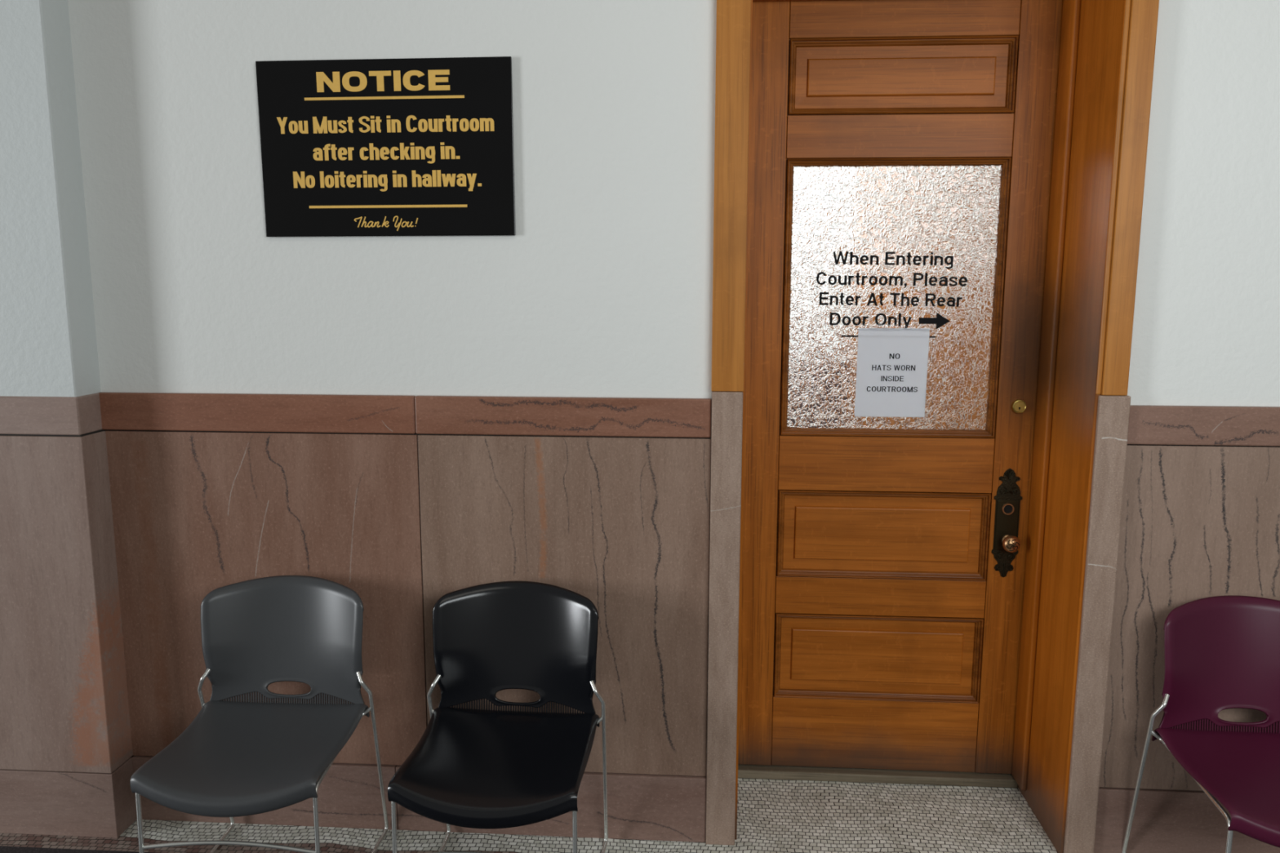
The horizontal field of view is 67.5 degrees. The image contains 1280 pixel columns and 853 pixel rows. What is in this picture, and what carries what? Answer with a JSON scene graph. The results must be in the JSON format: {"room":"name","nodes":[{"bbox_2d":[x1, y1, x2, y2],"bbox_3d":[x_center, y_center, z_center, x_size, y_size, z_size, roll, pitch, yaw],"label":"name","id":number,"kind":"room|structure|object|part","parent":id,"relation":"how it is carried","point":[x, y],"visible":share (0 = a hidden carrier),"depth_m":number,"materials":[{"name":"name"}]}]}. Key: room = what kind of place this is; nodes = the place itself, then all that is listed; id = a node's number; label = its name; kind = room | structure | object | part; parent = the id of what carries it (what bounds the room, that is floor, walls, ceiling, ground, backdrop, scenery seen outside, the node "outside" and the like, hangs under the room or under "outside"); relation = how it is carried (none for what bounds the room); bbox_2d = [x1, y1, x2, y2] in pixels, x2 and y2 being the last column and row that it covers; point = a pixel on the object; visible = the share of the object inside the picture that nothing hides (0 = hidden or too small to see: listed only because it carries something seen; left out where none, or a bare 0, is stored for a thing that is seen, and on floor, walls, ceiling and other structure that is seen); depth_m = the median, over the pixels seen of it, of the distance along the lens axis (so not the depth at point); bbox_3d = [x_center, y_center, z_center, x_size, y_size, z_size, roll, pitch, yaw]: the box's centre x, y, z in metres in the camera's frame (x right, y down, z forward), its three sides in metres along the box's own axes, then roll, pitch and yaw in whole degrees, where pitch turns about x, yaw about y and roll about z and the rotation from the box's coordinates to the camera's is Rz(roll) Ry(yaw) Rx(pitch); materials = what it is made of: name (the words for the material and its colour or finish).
{"room":"courthouse hallway","nodes":[
{"label":"courthouse hallway","id":0,"kind":"room"},
{"bbox_2d":[0,0,133,773],"bbox_3d":[-2.179,-0.433,2.707,1.284,3.300,0.169,1,9,4],"label":"wall","id":1,"kind":"structure","parent":0,"point":[64,706],"depth_m":2.67,"materials":[{"name":"paint"}]},
{"bbox_3d":[-2.184,-0.046,2.754,1.279,0.107,0.136,1,9,4],"label":"rail","id":2,"kind":"part","parent":1,"relation":"part of","materials":[{"name":"stone"}]},
{"bbox_3d":[-2.182,0.504,2.838,1.284,0.999,0.139,1,9,4],"label":"stone panel","id":3,"kind":"part","parent":1,"relation":"part of","materials":[{"name":"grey stone"}]},
{"bbox_2d":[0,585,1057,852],"bbox_3d":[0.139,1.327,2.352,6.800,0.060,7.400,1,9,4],"label":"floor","id":4,"kind":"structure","parent":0,"point":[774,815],"depth_m":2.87,"materials":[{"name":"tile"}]},
{"bbox_2d":[129,575,388,852],"bbox_3d":[-1.005,0.860,2.562,0.500,0.794,0.535,1,9,3],"label":"chair","id":5,"kind":"object","parent":4,"relation":"on","point":[247,754],"visible":1,"depth_m":2.67,"materials":[{"name":"grey plastic"}]},
{"bbox_3d":[-1.233,1.064,2.466,0.017,0.420,0.184,1,9,5],"label":"leg","id":6,"kind":"part","parent":5,"relation":"part of","materials":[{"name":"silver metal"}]},
{"bbox_3d":[-1.224,0.945,2.785,0.043,0.556,0.142,1,9,3],"label":"leg","id":7,"kind":"part","parent":5,"relation":"part of","materials":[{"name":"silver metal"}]},
{"bbox_3d":[-1.007,0.858,2.524,0.461,0.104,0.460,1,9,3],"label":"seat","id":8,"kind":"part","parent":5,"relation":"part of","materials":[{"name":"grey plastic"}]},
{"bbox_3d":[-0.995,0.609,2.724,0.463,0.349,0.122,1,9,3],"label":"backrest","id":9,"kind":"part","parent":5,"relation":"part of","materials":[{"name":"grey plastic"}]},
{"bbox_3d":[-0.791,1.068,2.446,0.017,0.419,0.184,0,9,0],"label":"leg","id":10,"kind":"part","parent":5,"relation":"part of","materials":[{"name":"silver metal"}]},
{"bbox_3d":[-0.768,0.950,2.764,0.043,0.556,0.142,1,9,3],"label":"leg","id":11,"kind":"part","parent":5,"relation":"part of","materials":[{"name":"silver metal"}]},
{"bbox_2d":[387,581,608,852],"bbox_3d":[-0.357,0.868,2.515,0.500,0.794,0.535,1,9,5],"label":"chair","id":12,"kind":"object","parent":4,"relation":"on","point":[472,766],"visible":1,"depth_m":2.62,"materials":[{"name":"black plastic"}]},
{"bbox_3d":[-0.590,1.071,2.429,0.017,0.420,0.184,1,9,8],"label":"leg","id":13,"kind":"part","parent":12,"relation":"part of","materials":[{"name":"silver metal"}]},
{"bbox_3d":[-0.567,0.953,2.748,0.043,0.556,0.142,1,9,5],"label":"leg","id":14,"kind":"part","parent":12,"relation":"part of","materials":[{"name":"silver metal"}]},
{"bbox_3d":[-0.360,0.867,2.477,0.461,0.104,0.460,1,9,5],"label":"seat","id":15,"kind":"part","parent":12,"relation":"part of","materials":[{"name":"black plastic"}]},
{"bbox_3d":[-0.339,0.618,2.677,0.463,0.349,0.122,1,9,5],"label":"backrest","id":16,"kind":"part","parent":12,"relation":"part of","materials":[{"name":"black plastic"}]},
{"bbox_3d":[-0.150,1.078,2.390,0.017,0.419,0.184,1,9,2],"label":"leg","id":17,"kind":"part","parent":12,"relation":"part of","materials":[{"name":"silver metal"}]},
{"bbox_3d":[-0.112,0.960,2.707,0.043,0.556,0.142,1,9,5],"label":"leg","id":18,"kind":"part","parent":12,"relation":"part of","materials":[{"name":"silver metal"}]},
{"bbox_2d":[1121,595,1279,852],"bbox_3d":[1.599,0.890,2.404,0.500,0.794,0.535,1,9,4],"label":"chair","id":19,"kind":"object","parent":4,"relation":"on","point":[1222,652],"visible":1,"depth_m":2.56,"materials":[{"name":"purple plastic"}]},
{"bbox_3d":[1.385,0.975,2.633,0.043,0.556,0.142,1,9,4],"label":"leg","id":20,"kind":"part","parent":19,"relation":"part of","materials":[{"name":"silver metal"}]},
{"bbox_3d":[1.368,1.093,2.314,0.017,0.420,0.184,1,9,7],"label":"leg","id":21,"kind":"part","parent":19,"relation":"part of","materials":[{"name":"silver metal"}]},
{"bbox_3d":[1.596,0.888,2.366,0.461,0.104,0.460,1,9,4],"label":"seat","id":22,"kind":"part","parent":19,"relation":"part of","materials":[{"name":"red plastic"}]},
{"bbox_3d":[1.614,0.639,2.566,0.463,0.349,0.122,1,9,4],"label":"backrest","id":23,"kind":"part","parent":19,"relation":"part of","materials":[{"name":"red plastic"}]},
{"bbox_2d":[67,0,1279,823],"bbox_3d":[0.389,-0.438,2.771,6.400,3.300,0.438,1,9,4],"label":"wall","id":24,"kind":"structure","parent":0,"point":[405,424],"depth_m":2.65,"materials":[{"name":"paint"}]},
{"bbox_3d":[-1.126,-0.041,2.733,0.993,0.107,0.038,1,9,4],"label":"rail","id":25,"kind":"part","parent":24,"relation":"part of","materials":[{"name":"red stone"}]},
{"bbox_3d":[-1.125,0.509,2.821,0.996,0.999,0.032,1,9,4],"label":"stone panel","id":26,"kind":"part","parent":24,"relation":"part of","materials":[{"name":"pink stone"}]},
{"bbox_2d":[0,755,706,842],"bbox_3d":[-1.317,1.111,2.873,3.022,0.202,0.140,1,9,4],"label":"baseboard","id":27,"kind":"structure","parent":24,"relation":"attached to","point":[641,806],"depth_m":2.83,"materials":[{"name":"stone"}]},
{"bbox_2d":[255,56,515,236],"bbox_3d":[-0.684,-0.749,2.585,0.698,0.469,0.012,0,9,4],"label":"notice sign","id":28,"kind":"object","parent":24,"relation":"attached to","point":[408,146],"visible":1,"depth_m":2.58,"materials":[{"name":"black plastic"}]},
{"bbox_3d":[-0.216,-0.029,2.673,0.827,0.107,0.038,1,9,4],"label":"rail","id":29,"kind":"part","parent":24,"relation":"part of","materials":[{"name":"red stone"}]},
{"bbox_3d":[-0.215,0.520,2.761,0.823,0.999,0.032,1,9,4],"label":"stone panel","id":30,"kind":"part","parent":24,"relation":"part of","materials":[{"name":"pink stone"}]},
{"bbox_2d":[705,391,742,845],"bbox_3d":[0.239,0.560,2.747,0.084,1.336,0.091,1,9,4],"label":"trim","id":31,"kind":"structure","parent":24,"relation":"attached to","point":[726,409],"depth_m":2.70,"materials":[{"name":"grey stone"}]},
{"bbox_2d":[711,0,751,391],"bbox_3d":[0.241,-0.753,2.529,0.088,1.323,0.058,1,9,4],"label":"trim","id":32,"kind":"structure","parent":24,"relation":"attached to","point":[733,24],"depth_m":2.52,"materials":[{"name":"brown wood"}]},
{"bbox_2d":[734,0,752,839],"bbox_3d":[0.276,-0.067,2.856,0.054,2.540,0.440,1,9,4],"label":"trim","id":33,"kind":"structure","parent":24,"relation":"attached to","point":[744,392],"depth_m":2.66,"materials":[{"name":"brown wood"}]},
{"bbox_2d":[737,764,1017,788],"bbox_3d":[0.775,1.150,3.205,0.925,0.030,0.118,1,9,4],"label":"threshold","id":34,"kind":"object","parent":24,"relation":"attached to","point":[747,771],"depth_m":3.15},
{"bbox_2d":[737,0,1063,773],"bbox_3d":[0.773,-0.064,2.973,0.918,2.431,0.110,1,9,4],"label":"door","id":35,"kind":"structure","parent":24,"relation":"in","point":[901,155],"depth_m":2.98,"materials":[{"name":"oak"},{"name":"textured glass"}]},
{"bbox_3d":[0.772,1.012,3.175,0.676,0.241,0.042,1,9,4],"label":"rail","id":36,"kind":"part","parent":35,"relation":"part of","materials":[{"name":"brown wood"}]},
{"bbox_3d":[0.772,0.750,3.133,0.676,0.301,0.020,1,9,4],"label":"panel","id":37,"kind":"part","parent":35,"relation":"part of","materials":[{"name":"brown wood"}]},
{"bbox_3d":[0.771,0.752,3.121,0.676,0.301,0.028,1,9,4],"label":"panel molding","id":38,"kind":"part","parent":35,"relation":"part of","materials":[{"name":"brown wood"}]},
{"bbox_3d":[0.773,0.546,3.102,0.676,0.123,0.042,1,9,4],"label":"rail","id":39,"kind":"part","parent":35,"relation":"part of","materials":[{"name":"brown wood"}]},
{"bbox_3d":[0.773,0.344,3.070,0.676,0.299,0.020,1,9,4],"label":"panel","id":40,"kind":"part","parent":35,"relation":"part of","materials":[{"name":"brown wood"}]},
{"bbox_3d":[0.772,0.346,3.058,0.676,0.299,0.028,1,9,4],"label":"panel molding","id":41,"kind":"part","parent":35,"relation":"part of","materials":[{"name":"brown wood"}]},
{"bbox_3d":[0.774,0.116,3.035,0.676,0.174,0.042,1,9,4],"label":"rail","id":42,"kind":"part","parent":35,"relation":"part of","materials":[{"name":"brown wood"}]},
{"bbox_3d":[0.775,-0.390,2.956,0.640,0.826,0.006,1,9,4],"label":"glass pane","id":43,"kind":"part","parent":35,"relation":"part of","materials":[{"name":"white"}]},
{"bbox_2d":[854,324,936,426],"bbox_3d":[0.792,-0.158,2.984,0.240,0.318,0.002,1,9,4],"label":"paper notice","id":44,"kind":"object","parent":35,"relation":"attached to","point":[895,362],"visible":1,"depth_m":2.98,"materials":[{"name":"white paper"}]},
{"bbox_3d":[0.774,-0.388,2.943,0.676,0.862,0.028,1,9,4],"label":"glazing molding","id":45,"kind":"part","parent":35,"relation":"part of","materials":[{"name":"brown wood"}]},
{"bbox_3d":[0.776,-0.871,2.881,0.676,0.124,0.042,1,9,4],"label":"rail","id":46,"kind":"part","parent":35,"relation":"part of","materials":[{"name":"brown wood"}]},
{"bbox_3d":[0.776,-1.041,2.855,0.676,0.233,0.020,1,9,4],"label":"panel","id":47,"kind":"part","parent":35,"relation":"part of","materials":[{"name":"brown wood"}]},
{"bbox_3d":[0.775,-1.039,2.842,0.676,0.233,0.028,1,9,4],"label":"panel molding","id":48,"kind":"part","parent":35,"relation":"part of","materials":[{"name":"brown wood"}]},
{"bbox_3d":[0.776,-1.210,2.829,0.676,0.121,0.042,1,9,4],"label":"rail","id":49,"kind":"part","parent":35,"relation":"part of","materials":[{"name":"brown wood"}]},
{"bbox_3d":[1.154,0.305,3.016,0.086,0.353,0.004,1,9,4],"label":"lock plate","id":50,"kind":"part","parent":35,"relation":"part of","materials":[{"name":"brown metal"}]},
{"bbox_3d":[1.154,0.310,3.014,0.072,0.161,0.004,1,9,4],"label":"plate","id":51,"kind":"part","parent":35,"relation":"part of","materials":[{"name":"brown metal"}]},
{"bbox_3d":[1.156,0.364,2.991,0.054,0.054,0.061,1,9,4],"label":"knob","id":52,"kind":"part","parent":35,"relation":"part of","materials":[{"name":"gold metal"}]},
{"bbox_2d":[1012,0,1080,791],"bbox_3d":[1.225,-0.058,2.900,0.018,2.446,0.100,1,9,4],"label":"door frame","id":53,"kind":"structure","parent":24,"relation":"attached to","point":[1071,8],"depth_m":2.87,"materials":[{"name":"brown wood"}]},
{"bbox_2d":[1017,0,1125,852],"bbox_3d":[1.256,-0.053,2.781,0.061,2.540,0.460,1,9,4],"label":"trim","id":54,"kind":"structure","parent":24,"relation":"attached to","point":[1101,23],"depth_m":2.69,"materials":[{"name":"brown wood"}]},
{"bbox_2d":[1063,395,1130,852],"bbox_3d":[1.260,0.572,2.680,0.081,1.336,0.091,1,9,4],"label":"trim","id":55,"kind":"structure","parent":24,"relation":"attached to","point":[1113,411],"depth_m":2.63,"materials":[{"name":"grey stone"}]},
{"bbox_2d":[1095,0,1159,395],"bbox_3d":[1.253,-0.740,2.462,0.078,1.323,0.060,1,9,4],"label":"trim","id":56,"kind":"structure","parent":24,"relation":"attached to","point":[1140,17],"depth_m":2.46,"materials":[{"name":"brown wood"}]},
{"bbox_2d":[1093,786,1279,852],"bbox_3d":[2.432,1.144,2.676,2.271,0.212,0.038,1,9,4],"label":"baseboard","id":57,"kind":"structure","parent":24,"relation":"attached to","point":[1165,820],"depth_m":2.72,"materials":[{"name":"stone"}]},
{"bbox_3d":[2.433,0.549,2.586,2.271,0.986,0.032,1,9,4],"label":"stone panel","id":58,"kind":"part","parent":24,"relation":"part of","materials":[{"name":"stone"}]},
{"bbox_3d":[2.434,0.008,2.499,2.271,0.104,0.038,1,9,4],"label":"rail","id":59,"kind":"part","parent":24,"relation":"part of","materials":[{"name":"red stone"}]},
{"bbox_3d":[0.761,-1.699,2.559,1.096,0.740,0.420,1,9,4],"label":"wall","id":60,"kind":"structure","parent":0,"visible":0},
{"bbox_2d":[752,0,826,1],"bbox_3d":[0.766,-1.257,2.747,0.908,0.034,0.103,1,9,4],"label":"trim","id":61,"kind":"structure","parent":60,"relation":"attached to","point":[753,0],"depth_m":2.81,"materials":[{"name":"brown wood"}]}
]}

